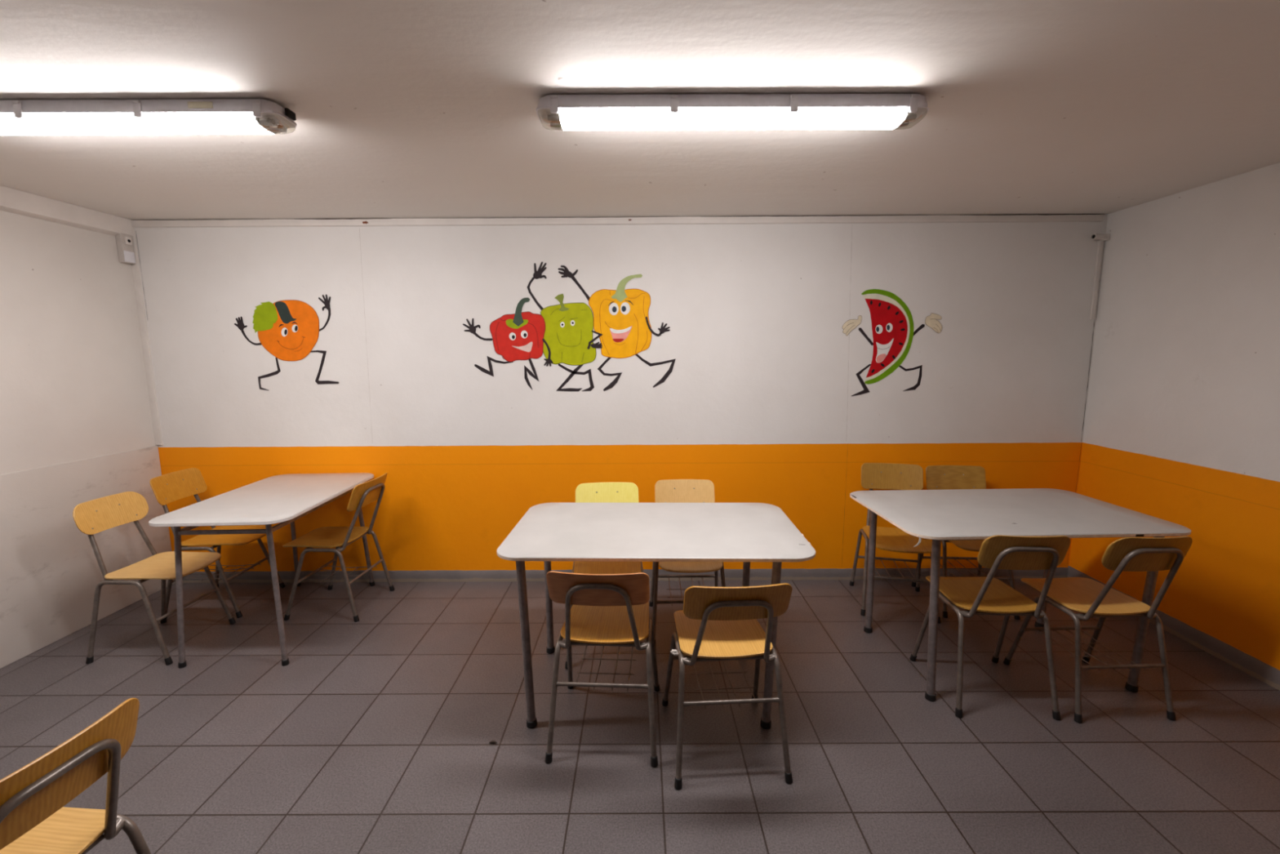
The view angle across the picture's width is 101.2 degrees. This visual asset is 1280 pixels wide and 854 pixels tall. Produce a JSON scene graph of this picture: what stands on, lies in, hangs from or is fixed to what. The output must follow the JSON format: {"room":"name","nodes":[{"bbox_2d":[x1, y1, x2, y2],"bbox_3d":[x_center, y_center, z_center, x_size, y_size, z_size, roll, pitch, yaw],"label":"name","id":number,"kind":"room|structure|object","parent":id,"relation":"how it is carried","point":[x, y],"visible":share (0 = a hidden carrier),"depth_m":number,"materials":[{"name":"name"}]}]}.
{"room":"school cafeteria","nodes":[
{"label":"school cafeteria","id":0,"kind":"room"},
{"bbox_2d":[0,210,175,668],"bbox_3d":[-3.234,0.450,-0.639,0.126,2.363,8.200,0,8,0],"label":"wall","id":1,"kind":"structure","parent":0,"point":[73,385],"depth_m":2.90,"materials":[{"name":"grey paint"}]},
{"bbox_2d":[0,185,133,236],"bbox_3d":[-3.167,-0.663,-0.794,0.040,0.114,8.178,0,8,0],"label":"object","id":2,"kind":"structure","parent":1,"relation":"attached to","point":[11,200],"depth_m":2.86,"materials":[{"name":"white paint"}]},
{"bbox_2d":[115,232,135,264],"bbox_3d":[-3.154,-1.096,3.230,0.046,0.175,0.074,0,8,0],"label":"junction box","id":3,"kind":"object","parent":1,"relation":"attached to","point":[124,242],"visible":1,"depth_m":3.21,"materials":[{"name":"grey plastic"}]},
{"bbox_2d":[124,236,132,244],"bbox_3d":[-3.138,-1.140,3.225,0.013,0.045,0.036,0,8,0],"label":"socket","id":4,"kind":"object","parent":3,"relation":"attached to","point":[127,240],"depth_m":3.22,"materials":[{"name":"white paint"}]},
{"bbox_2d":[134,213,1107,571],"bbox_3d":[-0.138,-0.136,3.475,6.307,2.363,0.121,0,8,0],"label":"wall","id":5,"kind":"structure","parent":0,"point":[756,402],"depth_m":3.39,"materials":[{"name":"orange paint"}]},
{"bbox_2d":[131,226,163,444],"bbox_3d":[-3.156,-0.580,3.354,0.040,1.410,0.016,0,8,0],"label":"trim","id":6,"kind":"structure","parent":5,"relation":"attached to","point":[135,268],"depth_m":3.36,"materials":[{"name":"white paint"}]},
{"bbox_2d":[234,293,338,390],"bbox_3d":[-2.260,-0.535,3.360,0.636,0.606,0.002,0,8,0],"label":"fruit","id":7,"kind":"object","parent":5,"relation":"attached to","point":[288,330],"visible":1,"depth_m":3.35,"materials":[{"name":"paint"}]},
{"bbox_2d":[462,297,552,389],"bbox_3d":[-0.842,-0.527,3.359,0.567,0.583,0.002,0,8,0],"label":"pepper","id":8,"kind":"object","parent":5,"relation":"attached to","point":[518,335],"visible":1,"depth_m":3.35,"materials":[{"name":"paint"}]},
{"bbox_2d":[527,261,602,391],"bbox_3d":[-0.473,-0.632,3.344,0.475,0.813,0.003,0,8,0],"label":"pepper","id":9,"kind":"object","parent":5,"relation":"attached to","point":[569,327],"visible":1,"depth_m":3.35,"materials":[{"name":"paint"}]},
{"bbox_2d":[557,265,675,391],"bbox_3d":[-0.142,-0.622,3.345,0.741,0.788,0.002,0,8,0],"label":"pepper","id":10,"kind":"object","parent":5,"relation":"attached to","point":[620,315],"visible":1,"depth_m":3.34,"materials":[{"name":"paint"}]},
{"bbox_2d":[130,213,1105,227],"bbox_3d":[-0.145,-1.275,3.252,6.006,0.044,0.019,0,8,0],"label":"trim","id":11,"kind":"structure","parent":5,"relation":"attached to","point":[1016,217],"depth_m":3.24,"materials":[{"name":"white paint"}]},
{"bbox_2d":[174,567,1068,582],"bbox_3d":[-0.131,1.004,3.569,6.067,0.078,0.015,0,8,0],"label":"baseboard","id":12,"kind":"structure","parent":5,"relation":"attached to","point":[440,575],"depth_m":3.56,"materials":[{"name":"grey paint"}]},
{"bbox_2d":[842,288,942,396],"bbox_3d":[1.602,-0.533,3.355,0.637,0.676,0.002,0,8,0],"label":"watermelon slice","id":13,"kind":"object","parent":5,"relation":"attached to","point":[891,319],"visible":1,"depth_m":3.35,"materials":[{"name":"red paint"}]},
{"bbox_2d":[1089,240,1103,319],"bbox_3d":[2.861,-0.921,3.296,0.025,0.485,0.012,0,8,0],"label":"cable trunking","id":14,"kind":"object","parent":5,"relation":"attached to","point":[1100,249],"visible":1,"depth_m":3.29,"materials":[{"name":"white paint"}]},
{"bbox_2d":[1090,233,1110,240],"bbox_3d":[2.836,-1.169,3.242,0.108,0.038,0.040,-2,8,-9],"label":"pipe stub","id":15,"kind":"object","parent":5,"relation":"attached to","point":[1106,237],"visible":1,"depth_m":3.23,"materials":[{"name":"white paint"}]},
{"bbox_2d":[0,578,1279,853],"bbox_3d":[-0.137,1.664,-0.475,6.307,0.120,8.440,0,8,0],"label":"floor","id":16,"kind":"structure","parent":0,"point":[376,731],"depth_m":2.13,"materials":[{"name":"tile"}]},
{"bbox_2d":[0,697,151,853],"bbox_3d":[-1.384,1.010,1.117,0.486,0.761,0.427,1,8,6],"label":"chair","id":17,"kind":"object","parent":16,"relation":"on","point":[34,819],"visible":1,"depth_m":1.14,"materials":[{"name":"wood"},{"name":"painted steel"},{"name":"black rubber"}]},
{"bbox_2d":[72,491,235,665],"bbox_3d":[-2.557,0.764,2.784,0.492,0.804,0.427,0,8,2],"label":"chair","id":18,"kind":"object","parent":16,"relation":"on","point":[95,516],"visible":0.96,"depth_m":2.73,"materials":[{"name":"wood"},{"name":"painted steel"},{"name":"black rubber"}]},
{"bbox_2d":[149,467,285,617],"bbox_3d":[-2.588,0.687,3.238,0.500,0.832,0.427,-1,8,-2],"label":"chair","id":19,"kind":"object","parent":16,"relation":"on","point":[166,488],"visible":0.73,"depth_m":3.18,"materials":[{"name":"wood"},{"name":"painted steel"},{"name":"black rubber"}]},
{"bbox_2d":[148,472,374,668],"bbox_3d":[-2.026,0.750,3.010,0.650,0.759,1.024,-1,8,-2],"label":"dining table","id":20,"kind":"object","parent":16,"relation":"on","point":[283,499],"visible":0.98,"depth_m":2.67,"materials":[{"name":"white laminate"},{"name":"steel"},{"name":"black rubber"}]},
{"bbox_2d":[282,472,394,622],"bbox_3d":[-1.829,0.703,3.202,0.527,0.802,0.427,0,8,3],"label":"chair","id":21,"kind":"object","parent":16,"relation":"on","point":[363,494],"visible":1,"depth_m":3.13,"materials":[{"name":"wood"},{"name":"painted steel"},{"name":"black rubber"}]},
{"bbox_2d":[545,570,659,767],"bbox_3d":[-0.137,0.857,2.131,0.427,0.772,0.526,0,8,3],"label":"chair","id":22,"kind":"object","parent":16,"relation":"on","point":[606,609],"visible":1,"depth_m":2.00,"materials":[{"name":"paint"}]},
{"bbox_2d":[564,482,652,668],"bbox_3d":[-0.170,0.750,2.778,0.427,0.807,0.541,-1,8,-3],"label":"chair","id":23,"kind":"object","parent":16,"relation":"on","point":[624,492],"visible":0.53,"depth_m":2.95,"materials":[{"name":"paint"}]},
{"bbox_2d":[497,502,815,728],"bbox_3d":[0.068,0.818,2.399,1.250,0.766,0.744,0,8,1],"label":"dining table","id":24,"kind":"object","parent":16,"relation":"on","point":[572,531],"visible":0.98,"depth_m":2.19,"materials":[{"name":"laminate"}]},
{"bbox_2d":[648,479,725,645],"bbox_3d":[0.266,0.737,2.956,0.427,0.780,0.530,0,8,0],"label":"chair","id":25,"kind":"object","parent":16,"relation":"on","point":[669,491],"visible":0.51,"depth_m":3.12,"materials":[{"name":"paint"}]},
{"bbox_2d":[662,582,792,789],"bbox_3d":[0.321,0.870,2.033,0.427,0.768,0.525,-1,8,-3],"label":"chair","id":26,"kind":"object","parent":16,"relation":"on","point":[713,624],"visible":1,"depth_m":1.90,"materials":[{"name":"paint"}]},
{"bbox_2d":[670,648,678,655],"bbox_3d":[0.127,0.828,1.934,0.031,0.020,0.029,0,8,0],"label":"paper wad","id":27,"kind":"object","parent":26,"relation":"attached to","point":[674,651],"visible":1,"depth_m":1.93,"materials":[{"name":"white paper"}]},
{"bbox_2d":[849,462,940,622],"bbox_3d":[1.546,0.674,3.179,0.427,0.829,0.488,2,8,13],"label":"chair","id":28,"kind":"object","parent":16,"relation":"on","point":[873,475],"visible":0.84,"depth_m":3.29,"materials":[{"name":"paint"}]},
{"bbox_2d":[911,465,1020,619],"bbox_3d":[1.984,0.679,3.185,0.427,0.812,0.484,0,8,4],"label":"chair","id":29,"kind":"object","parent":16,"relation":"on","point":[937,477],"visible":0.52,"depth_m":3.33,"materials":[{"name":"paint"}]},
{"bbox_2d":[909,534,1071,719],"bbox_3d":[1.552,0.796,2.357,0.427,0.812,0.508,0,8,3],"label":"chair","id":30,"kind":"object","parent":16,"relation":"on","point":[980,595],"visible":0.97,"depth_m":2.22,"materials":[{"name":"wood"},{"name":"painted steel"},{"name":"black rubber"}]},
{"bbox_2d":[849,488,1191,701],"bbox_3d":[1.762,0.778,2.624,1.236,0.767,0.745,-1,8,-2],"label":"dining table","id":31,"kind":"object","parent":16,"relation":"on","point":[937,516],"visible":0.98,"depth_m":2.42,"materials":[{"name":"laminate"}]},
{"bbox_2d":[1003,536,1192,723],"bbox_3d":[2.013,0.796,2.337,0.427,0.812,0.508,-1,8,-2],"label":"chair","id":32,"kind":"object","parent":16,"relation":"on","point":[1092,597],"visible":0.97,"depth_m":2.20,"materials":[{"name":"wood"},{"name":"painted steel"},{"name":"black rubber"}]},
{"bbox_2d":[0,0,1279,220],"bbox_3d":[-0.150,-0.796,-0.816,6.307,0.120,8.440,0,8,0],"label":"ceiling","id":33,"kind":"structure","parent":0,"point":[402,108],"depth_m":1.73,"materials":[{"name":"paint"}]},
{"bbox_2d":[0,98,296,135],"bbox_3d":[-1.836,-1.046,1.785,1.311,0.079,0.137,0,8,0],"label":"lamp","id":34,"kind":"object","parent":33,"relation":"attached to","point":[204,116],"visible":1,"depth_m":1.74,"materials":[{"name":"white plastic"}]},
{"bbox_2d":[0,112,276,135],"bbox_3d":[-1.842,-1.022,1.788,1.140,0.032,0.114,0,8,0],"label":"diffuser","id":35,"kind":"object","parent":34,"relation":"attached to","point":[11,123],"depth_m":1.75,"materials":[{"name":"white plastic"}]},
{"bbox_2d":[536,93,928,130],"bbox_3d":[0.306,-1.056,1.773,1.300,0.079,0.137,0,8,0],"label":"lamp","id":36,"kind":"object","parent":33,"relation":"attached to","point":[664,111],"visible":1,"depth_m":1.72,"materials":[{"name":"white plastic"}]},
{"bbox_2d":[559,107,907,130],"bbox_3d":[0.306,-1.032,1.776,1.140,0.032,0.114,0,8,0],"label":"diffuser","id":37,"kind":"object","parent":36,"relation":"attached to","point":[570,118],"depth_m":1.74,"materials":[{"name":"white plastic"}]},
{"bbox_2d":[1069,162,1279,670],"bbox_3d":[2.950,0.417,-0.652,0.120,2.363,8.200,0,8,0],"label":"wall","id":38,"kind":"structure","parent":0,"point":[1182,426],"depth_m":2.73,"materials":[{"name":"white paint"},{"name":"orange paint"}]},
{"bbox_2d":[1067,565,1279,690],"bbox_3d":[2.892,1.543,-0.496,0.016,0.089,8.200,0,8,0],"label":"baseboard","id":39,"kind":"structure","parent":38,"relation":"attached to","point":[1260,670],"depth_m":2.64,"materials":[{"name":"grey paint"}]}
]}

